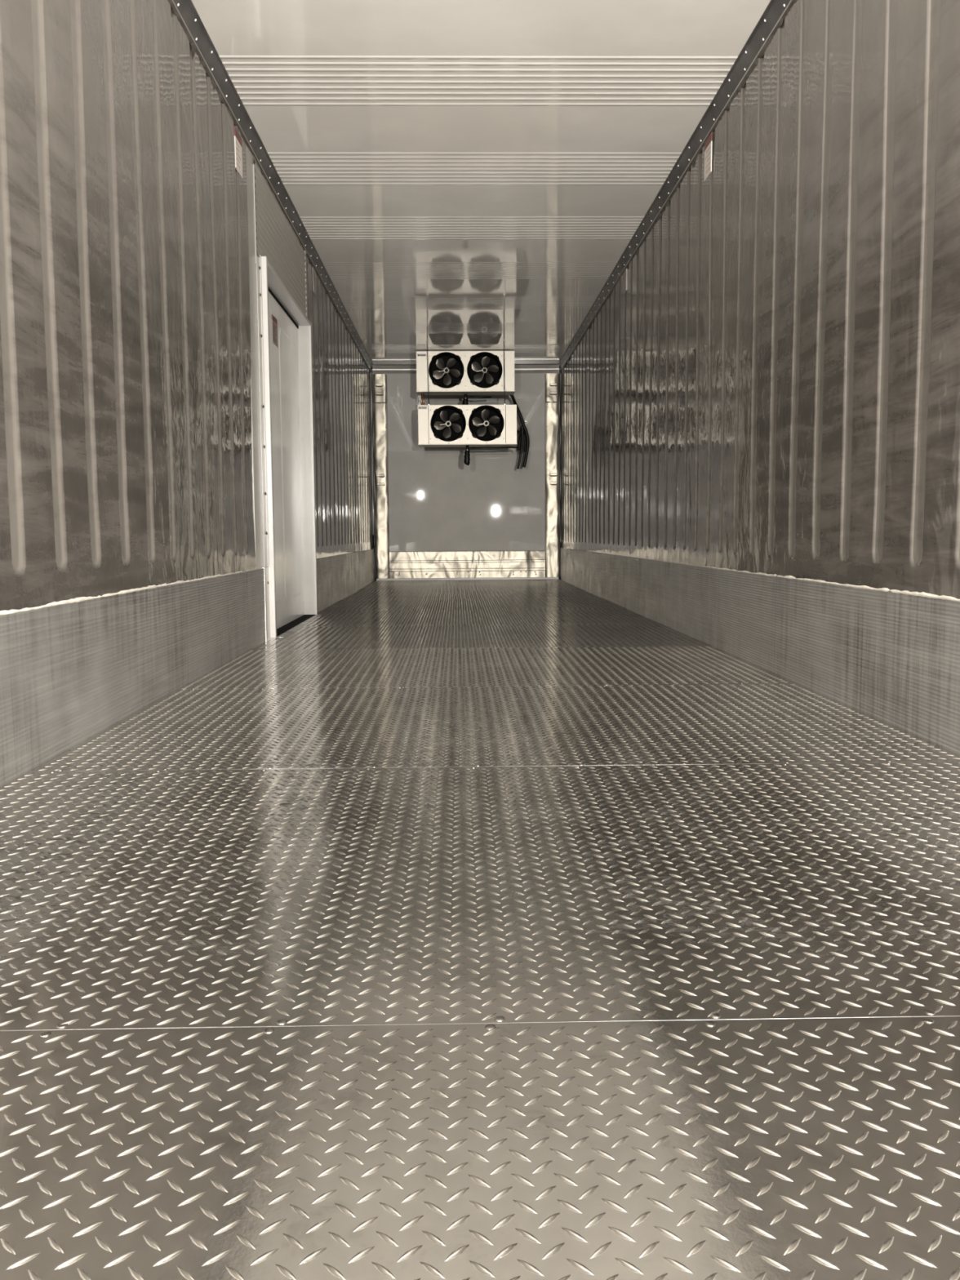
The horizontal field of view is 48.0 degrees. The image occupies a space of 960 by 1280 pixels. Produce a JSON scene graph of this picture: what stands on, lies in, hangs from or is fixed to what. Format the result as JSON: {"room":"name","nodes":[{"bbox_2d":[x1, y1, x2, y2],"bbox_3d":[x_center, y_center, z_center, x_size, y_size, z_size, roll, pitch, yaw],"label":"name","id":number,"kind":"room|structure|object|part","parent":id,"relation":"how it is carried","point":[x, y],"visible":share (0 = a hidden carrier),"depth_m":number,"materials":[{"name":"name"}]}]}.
{"room":"cargo space","nodes":[
{"label":"cargo space","id":0,"kind":"room"},
{"bbox_2d":[0,0,373,610],"bbox_3d":[-1.284,-1.686,7.070,0.030,2.408,14.350,0,6,-1],"label":"wall","id":1,"kind":"structure","parent":0,"point":[126,425],"depth_m":3.79,"materials":[{"name":"silver metal"}]},
{"bbox_2d":[0,568,255,614],"bbox_3d":[-1.185,-0.103,3.012,0.008,0.016,5.962,0,6,-1],"label":"trim","id":2,"kind":"structure","parent":1,"relation":"attached to","point":[80,598],"depth_m":3.35,"materials":[{"name":"silver metal"}]},
{"bbox_2d":[0,568,266,786],"bbox_3d":[-1.194,0.091,3.216,0.020,0.419,6.330,0,6,-1],"label":"baseboard","id":3,"kind":"structure","parent":1,"relation":"attached to","point":[69,673],"depth_m":3.42,"materials":[{"name":"metal"}]},
{"bbox_2d":[234,126,242,177],"bbox_3d":[-1.255,-2.530,5.596,0.005,0.200,0.170,0,6,-1],"label":"warning label","id":4,"kind":"object","parent":1,"relation":"attached to","point":[237,140],"visible":1,"depth_m":5.58,"materials":[{"name":"beige paper"}]},
{"bbox_2d":[235,141,240,168],"bbox_3d":[-1.252,-2.510,5.591,0.001,0.110,0.116,0,6,-1],"label":"print","id":5,"kind":"object","parent":4,"relation":"attached to","point":[237,144],"depth_m":5.57,"materials":[{"name":"white paper"}]},
{"bbox_2d":[253,164,257,264],"bbox_3d":[-1.263,-2.388,6.048,0.004,0.540,0.016,0,6,-1],"label":"trim","id":6,"kind":"structure","parent":1,"relation":"attached to","point":[253,164],"depth_m":6.04,"materials":[{"name":"silver metal"}]},
{"bbox_2d":[168,0,373,372],"bbox_3d":[-1.266,-2.807,6.961,0.052,0.155,14.350,0,6,-1],"label":"trim","id":7,"kind":"structure","parent":1,"relation":"attached to","point":[185,11],"depth_m":5.85,"materials":[{"name":"grey metal"}]},
{"bbox_2d":[256,251,322,639],"bbox_3d":[-1.288,-1.195,7.178,0.174,2.205,2.050,0,6,-1],"label":"door","id":8,"kind":"structure","parent":1,"relation":"in","point":[284,330],"depth_m":7.38,"materials":[{"name":"white metal"}]},
{"bbox_2d":[272,323,276,342],"bbox_3d":[-1.332,-1.991,6.998,0.001,0.109,0.158,0,6,-1],"label":"print","id":9,"kind":"object","parent":8,"relation":"attached to","point":[274,325],"depth_m":6.99,"materials":[{"name":"grey"}]},
{"bbox_3d":[-1.355,-1.192,7.243,0.040,2.183,1.880,0,6,-1],"label":"panel","id":10,"kind":"part","parent":8,"relation":"part of","materials":[{"name":"white metal"}]},
{"bbox_2d":[304,250,307,317],"bbox_3d":[-1.302,-2.641,8.064,0.008,0.530,0.045,0,6,-1],"label":"trim","id":11,"kind":"structure","parent":1,"relation":"attached to","point":[304,251],"depth_m":8.06,"materials":[{"name":"grey metal"}]},
{"bbox_2d":[312,266,315,295],"bbox_3d":[-1.314,-2.843,8.539,0.005,0.190,0.170,0,6,-1],"label":"warning label","id":12,"kind":"object","parent":1,"relation":"attached to","point":[313,270],"visible":1,"depth_m":8.53,"materials":[{"name":"grey paper"}]},
{"bbox_2d":[316,549,373,611],"bbox_3d":[-1.357,-0.702,11.303,0.020,0.419,6.105,0,6,-1],"label":"baseboard","id":13,"kind":"structure","parent":1,"relation":"attached to","point":[338,576],"depth_m":10.35,"materials":[{"name":"metal"}]},
{"bbox_2d":[370,369,560,580],"bbox_3d":[-0.177,-2.201,14.280,2.490,2.806,0.066,0,6,-1],"label":"wall","id":14,"kind":"structure","parent":0,"point":[437,501],"depth_m":14.26,"materials":[{"name":"white metal"}]},
{"bbox_2d":[371,368,376,580],"bbox_3d":[-1.405,-2.174,14.219,0.049,2.780,0.049,5,8,44],"label":"trim","id":15,"kind":"structure","parent":14,"relation":"attached to","point":[374,535],"depth_m":14.23,"materials":[{"name":"black"}]},
{"bbox_2d":[373,373,389,578],"bbox_3d":[-1.304,-2.149,14.223,0.178,2.672,0.032,0,6,-1],"label":"trim","id":16,"kind":"structure","parent":14,"relation":"attached to","point":[380,392],"depth_m":14.22,"materials":[{"name":"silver metal"}]},
{"bbox_3d":[-1.311,-3.292,14.111,0.178,0.365,0.016,0,6,-1],"label":"plate","id":17,"kind":"part","parent":16,"relation":"part of","materials":[{"name":"silver metal"}]},
{"bbox_2d":[386,374,545,577],"bbox_3d":[-0.175,-2.154,14.241,2.084,2.660,0.025,0,6,-1],"label":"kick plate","id":18,"kind":"object","parent":14,"relation":"attached to","point":[525,563],"depth_m":14.35,"materials":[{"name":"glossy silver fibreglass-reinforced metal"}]},
{"bbox_2d":[372,364,559,373],"bbox_3d":[-0.184,-3.537,14.069,2.430,0.096,0.104,0,6,-1],"label":"trim","id":19,"kind":"structure","parent":14,"relation":"attached to","point":[377,369],"depth_m":14.04,"materials":[{"name":"grey metal"}]},
{"bbox_2d":[417,403,517,446],"bbox_3d":[-0.152,-2.607,13.075,1.191,0.489,0.334,0,6,-1],"label":"evaporator fan unit","id":20,"kind":"object","parent":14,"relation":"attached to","point":[438,425],"visible":1,"depth_m":12.95,"materials":[{"name":"grey paint"}]},
{"bbox_3d":[-0.679,-2.584,12.920,0.123,0.460,0.006,0,6,-1],"label":"panel","id":21,"kind":"part","parent":20,"relation":"part of","materials":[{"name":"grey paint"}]},
{"bbox_3d":[-0.479,-2.581,12.968,0.148,0.095,0.058,0,6,-1],"label":"blade","id":22,"kind":"part","parent":20,"relation":"part of","materials":[{"name":"grey metal"}]},
{"bbox_3d":[-0.431,-2.690,12.965,0.108,0.146,0.029,2,6,25],"label":"blade","id":23,"kind":"part","parent":20,"relation":"part of","materials":[{"name":"grey metal"}]},
{"bbox_3d":[-0.398,-2.502,12.979,0.117,0.142,0.028,-4,6,-30],"label":"blade","id":24,"kind":"part","parent":20,"relation":"part of","materials":[{"name":"grey metal"}]},
{"bbox_3d":[-0.307,-2.675,12.961,0.134,0.116,0.048,1,6,14],"label":"blade","id":25,"kind":"part","parent":20,"relation":"part of","materials":[{"name":"grey metal"}]},
{"bbox_3d":[-0.292,-2.549,12.975,0.131,0.116,0.058,0,6,-1],"label":"blade","id":26,"kind":"part","parent":20,"relation":"part of","materials":[{"name":"grey metal"}]},
{"bbox_3d":[-0.155,-2.590,12.944,0.919,0.460,0.030,0,6,-1],"label":"fan panel","id":27,"kind":"part","parent":20,"relation":"part of","materials":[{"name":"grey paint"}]},
{"bbox_3d":[-0.023,-2.631,12.972,0.141,0.108,0.058,0,6,-1],"label":"blade","id":28,"kind":"part","parent":20,"relation":"part of","materials":[{"name":"grey metal"}]},
{"bbox_3d":[0.018,-2.519,12.981,0.127,0.127,0.041,-2,6,-17],"label":"blade","id":29,"kind":"part","parent":20,"relation":"part of","materials":[{"name":"grey metal"}]},
{"bbox_3d":[0.064,-2.704,12.970,0.112,0.147,0.013,3,7,32],"label":"blade","id":30,"kind":"part","parent":20,"relation":"part of","materials":[{"name":"grey metal"}]},
{"bbox_2d":[463,445,518,465],"bbox_3d":[0.143,-2.255,13.206,0.691,0.239,0.076,-2,6,-12],"label":"drain pipe","id":31,"kind":"object","parent":20,"relation":"attached to","point":[467,455],"visible":1,"depth_m":13.14,"materials":[{"name":"black plastic"}]},
{"bbox_3d":[0.147,-2.530,12.990,0.116,0.134,0.041,-2,6,-21],"label":"blade","id":32,"kind":"part","parent":20,"relation":"part of","materials":[{"name":"grey metal"}]},
{"bbox_3d":[0.167,-2.653,12.974,0.148,0.094,0.058,0,6,-1],"label":"blade","id":33,"kind":"part","parent":20,"relation":"part of","materials":[{"name":"grey metal"}]},
{"bbox_3d":[0.375,-2.593,12.940,0.133,0.460,0.006,0,6,-1],"label":"panel","id":34,"kind":"part","parent":20,"relation":"part of","materials":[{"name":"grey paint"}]},
{"bbox_2d":[516,425,524,469],"bbox_3d":[0.473,-2.438,13.505,0.095,0.554,0.576,1,6,9],"label":"hose","id":35,"kind":"object","parent":20,"relation":"attached to","point":[522,428],"visible":0.92,"depth_m":13.75,"materials":[{"name":"black rubber"}]},
{"bbox_2d":[377,577,559,580],"bbox_3d":[-0.161,-0.815,14.368,2.425,0.030,0.038,0,6,-1],"label":"baseboard","id":36,"kind":"structure","parent":14,"relation":"attached to","point":[492,578],"depth_m":14.35,"materials":[{"name":"silver metal"}]},
{"bbox_2d":[545,373,559,577],"bbox_3d":[0.957,-2.168,14.266,0.184,2.672,0.032,0,6,-1],"label":"trim","id":37,"kind":"structure","parent":14,"relation":"attached to","point":[552,380],"depth_m":14.27,"materials":[{"name":"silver metal"}]},
{"bbox_3d":[0.950,-3.311,14.154,0.184,0.365,0.016,0,6,-1],"label":"plate","id":38,"kind":"part","parent":37,"relation":"part of","materials":[{"name":"silver metal"}]},
{"bbox_2d":[558,368,560,579],"bbox_3d":[1.060,-2.195,14.266,0.032,2.780,0.031,5,8,42],"label":"trim","id":39,"kind":"structure","parent":14,"relation":"attached to","point":[559,543],"depth_m":14.26,"materials":[{"name":"black metal"}]},
{"bbox_3d":[0.573,-2.811,13.996,0.072,0.114,0.406,0,6,-1],"label":"clamp","id":40,"kind":"object","parent":14,"relation":"attached to","visible":0},
{"bbox_2d":[517,431,526,452],"bbox_3d":[0.547,-2.596,13.887,0.119,0.342,0.034,0,6,-1],"label":"hose","id":41,"kind":"object","parent":40,"relation":"attached to","point":[520,434],"visible":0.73,"depth_m":13.88,"materials":[{"name":"black rubber"}]},
{"bbox_2d":[0,579,959,1279],"bbox_3d":[-0.051,-0.068,7.299,2.716,0.082,14.440,0,6,-1],"label":"floor","id":42,"kind":"structure","parent":0,"point":[475,929],"depth_m":1.50,"materials":[{"name":"grey metal"}]},
{"bbox_3d":[-0.155,-0.743,13.793,2.490,0.005,1.199,0,6,-1],"label":"tread plate","id":43,"kind":"part","parent":42,"relation":"part of","materials":[{"name":"metal"}]},
{"bbox_3d":[-0.129,-0.613,12.470,2.490,0.005,1.459,0,6,-1],"label":"tread plate","id":44,"kind":"part","parent":42,"relation":"part of","materials":[{"name":"metal"}]},
{"bbox_3d":[-0.098,-0.466,10.972,2.490,0.005,1.549,0,6,-1],"label":"tread plate","id":45,"kind":"part","parent":42,"relation":"part of","materials":[{"name":"metal"}]},
{"bbox_3d":[-0.068,-0.318,9.455,2.490,0.005,1.499,0,6,-1],"label":"tread plate","id":46,"kind":"part","parent":42,"relation":"part of","materials":[{"name":"metal"}]},
{"bbox_3d":[-0.038,-0.172,7.967,2.490,0.005,1.489,0,6,-1],"label":"tread plate","id":47,"kind":"part","parent":42,"relation":"part of","materials":[{"name":"metal"}]},
{"bbox_3d":[0.080,0.405,2.083,2.490,0.006,1.487,0,6,-1],"label":"tread plate","id":48,"kind":"part","parent":42,"relation":"part of","materials":[{"name":"metal"}]},
{"bbox_3d":[0.108,0.537,0.727,2.490,0.006,1.237,0,6,-1],"label":"tread plate","id":49,"kind":"part","parent":42,"relation":"part of","materials":[{"name":"metal"}]},
{"bbox_3d":[-0.008,-0.028,6.494,2.490,0.005,1.469,0,6,-1],"label":"tread plate","id":50,"kind":"part","parent":42,"relation":"part of","materials":[{"name":"metal"}]},
{"bbox_3d":[0.021,0.115,5.036,2.490,0.006,1.461,0,6,-1],"label":"tread plate","id":51,"kind":"part","parent":42,"relation":"part of","materials":[{"name":"metal"}]},
{"bbox_3d":[0.051,0.259,3.566,2.490,0.006,1.491,0,6,-1],"label":"tread plate","id":52,"kind":"part","parent":42,"relation":"part of","materials":[{"name":"metal"}]},
{"bbox_2d":[191,0,770,364],"bbox_3d":[-0.042,-2.893,6.977,2.494,0.004,14.350,0,6,-1],"label":"ceiling","id":53,"kind":"structure","parent":0,"point":[462,175],"depth_m":5.93,"materials":[{"name":"white metal"}]},
{"bbox_2d":[426,349,429,404],"bbox_3d":[-0.621,-3.143,12.910,0.031,0.654,0.019,0,6,-1],"label":"rod","id":54,"kind":"object","parent":53,"relation":"hanging from","point":[427,349],"visible":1,"depth_m":12.90,"materials":[{"name":"silver metal"}]},
{"bbox_2d":[416,350,515,395],"bbox_3d":[-0.177,-3.248,13.092,1.188,0.492,0.334,0,6,-1],"label":"evaporator fan unit","id":55,"kind":"object","parent":53,"relation":"hanging from","point":[450,372],"visible":1,"depth_m":12.96,"materials":[{"name":"grey paint"}]},
{"bbox_3d":[-0.696,-3.228,12.937,0.135,0.470,0.006,0,6,-1],"label":"panel","id":56,"kind":"part","parent":55,"relation":"part of","materials":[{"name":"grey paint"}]},
{"bbox_2d":[421,393,424,404],"bbox_3d":[-0.699,-2.918,13.127,0.043,0.185,0.017,0,6,-1],"label":"copper pipe","id":57,"kind":"object","parent":55,"relation":"attached to","point":[421,393],"visible":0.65,"depth_m":13.12,"materials":[{"name":"metal"}]},
{"bbox_3d":[-0.497,-3.199,12.988,0.148,0.094,0.058,0,6,-1],"label":"blade","id":58,"kind":"part","parent":55,"relation":"part of","materials":[{"name":"grey"}]},
{"bbox_3d":[-0.476,-3.322,12.980,0.115,0.135,0.040,2,6,19],"label":"blade","id":59,"kind":"part","parent":55,"relation":"part of","materials":[{"name":"grey"}]},
{"bbox_3d":[-0.396,-3.146,12.998,0.112,0.147,0.013,-4,7,-34],"label":"blade","id":60,"kind":"part","parent":55,"relation":"part of","materials":[{"name":"grey"}]},
{"bbox_3d":[-0.346,-3.329,12.975,0.127,0.125,0.041,1,6,15],"label":"blade","id":61,"kind":"part","parent":55,"relation":"part of","materials":[{"name":"grey"}]},
{"bbox_3d":[-0.307,-3.216,12.990,0.140,0.109,0.058,0,6,-1],"label":"blade","id":62,"kind":"part","parent":55,"relation":"part of","materials":[{"name":"grey"}]},
{"bbox_3d":[-0.171,-3.234,12.961,0.909,0.470,0.030,0,6,-1],"label":"fan panel","id":63,"kind":"part","parent":55,"relation":"part of","materials":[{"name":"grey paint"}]},
{"bbox_2d":[462,394,491,404],"bbox_3d":[-0.038,-2.932,13.220,0.359,0.162,0.076,0,6,-1],"label":"drain pipe","id":64,"kind":"object","parent":55,"relation":"attached to","point":[465,402],"visible":0.9,"depth_m":13.20,"materials":[{"name":"black"}]},
{"bbox_3d":[-0.036,-3.296,12.987,0.133,0.115,0.058,0,6,-1],"label":"blade","id":65,"kind":"part","parent":55,"relation":"part of","materials":[{"name":"grey"}]},
{"bbox_3d":[-0.017,-3.171,12.998,0.132,0.118,0.047,-2,6,-16],"label":"blade","id":66,"kind":"part","parent":55,"relation":"part of","materials":[{"name":"grey"}]},
{"bbox_3d":[0.068,-3.347,12.986,0.116,0.143,0.025,3,6,29],"label":"blade","id":67,"kind":"part","parent":55,"relation":"part of","materials":[{"name":"grey"}]},
{"bbox_3d":[0.109,-3.161,13.011,0.109,0.145,0.031,-3,6,-27],"label":"blade","id":68,"kind":"part","parent":55,"relation":"part of","materials":[{"name":"grey"}]},
{"bbox_3d":[0.152,-3.272,12.993,0.149,0.094,0.058,0,6,-1],"label":"blade","id":69,"kind":"part","parent":55,"relation":"part of","materials":[{"name":"grey"}]},
{"bbox_3d":[0.352,-3.237,12.957,0.128,0.470,0.006,0,6,-1],"label":"panel","id":70,"kind":"part","parent":55,"relation":"part of","materials":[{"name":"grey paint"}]},
{"bbox_2d":[509,395,529,467],"bbox_3d":[0.449,-2.652,13.608,0.159,0.921,0.488,3,6,30],"label":"hose","id":71,"kind":"object","parent":55,"relation":"attached to","point":[513,397],"visible":0.82,"depth_m":13.76,"materials":[{"name":"black rubber"}]},
{"bbox_2d":[503,349,506,404],"bbox_3d":[0.294,-3.151,12.928,0.028,0.654,0.019,0,6,-1],"label":"rod","id":72,"kind":"object","parent":53,"relation":"hanging from","point":[504,349],"visible":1,"depth_m":12.93,"materials":[{"name":"silver metal"}]},
{"bbox_2d":[560,0,959,599],"bbox_3d":[1.215,-1.707,7.118,0.020,2.408,14.350,0,6,-1],"label":"wall","id":73,"kind":"structure","parent":0,"point":[772,386],"depth_m":4.23,"materials":[{"name":"silver metal"}]},
{"bbox_2d":[622,268,626,294],"bbox_3d":[1.167,-2.889,8.685,0.005,0.170,0.170,0,6,-1],"label":"warning label","id":74,"kind":"object","parent":73,"relation":"attached to","point":[624,274],"visible":1,"depth_m":8.67,"materials":[{"name":"grey paper"}]},
{"bbox_2d":[557,0,797,373],"bbox_3d":[1.183,-2.827,7.008,0.052,0.155,14.350,0,6,-1],"label":"trim","id":75,"kind":"structure","parent":73,"relation":"attached to","point":[773,16],"depth_m":5.95,"materials":[{"name":"grey metal"}]},
{"bbox_2d":[703,132,712,181],"bbox_3d":[1.226,-2.595,5.790,0.005,0.200,0.160,0,6,-1],"label":"warning label","id":76,"kind":"object","parent":73,"relation":"attached to","point":[708,144],"visible":1,"depth_m":5.78,"materials":[{"name":"beige paper"}]},
{"bbox_2d":[705,146,710,173],"bbox_3d":[1.224,-2.576,5.788,0.001,0.110,0.115,0,6,-1],"label":"print","id":77,"kind":"object","parent":76,"relation":"attached to","point":[708,148],"depth_m":5.78,"materials":[{"name":"white paper"}]},
{"bbox_2d":[560,547,959,755],"bbox_3d":[1.225,-0.321,7.252,0.020,0.419,14.345,0,6,-1],"label":"baseboard","id":78,"kind":"structure","parent":73,"relation":"attached to","point":[890,657],"depth_m":4.05,"materials":[{"name":"metal"}]},
{"bbox_2d":[563,547,959,601],"bbox_3d":[1.217,-0.527,7.176,0.009,0.017,14.234,0,6,-1],"label":"trim","id":79,"kind":"structure","parent":73,"relation":"attached to","point":[885,589],"depth_m":3.62,"materials":[{"name":"silver metal"}]}
]}

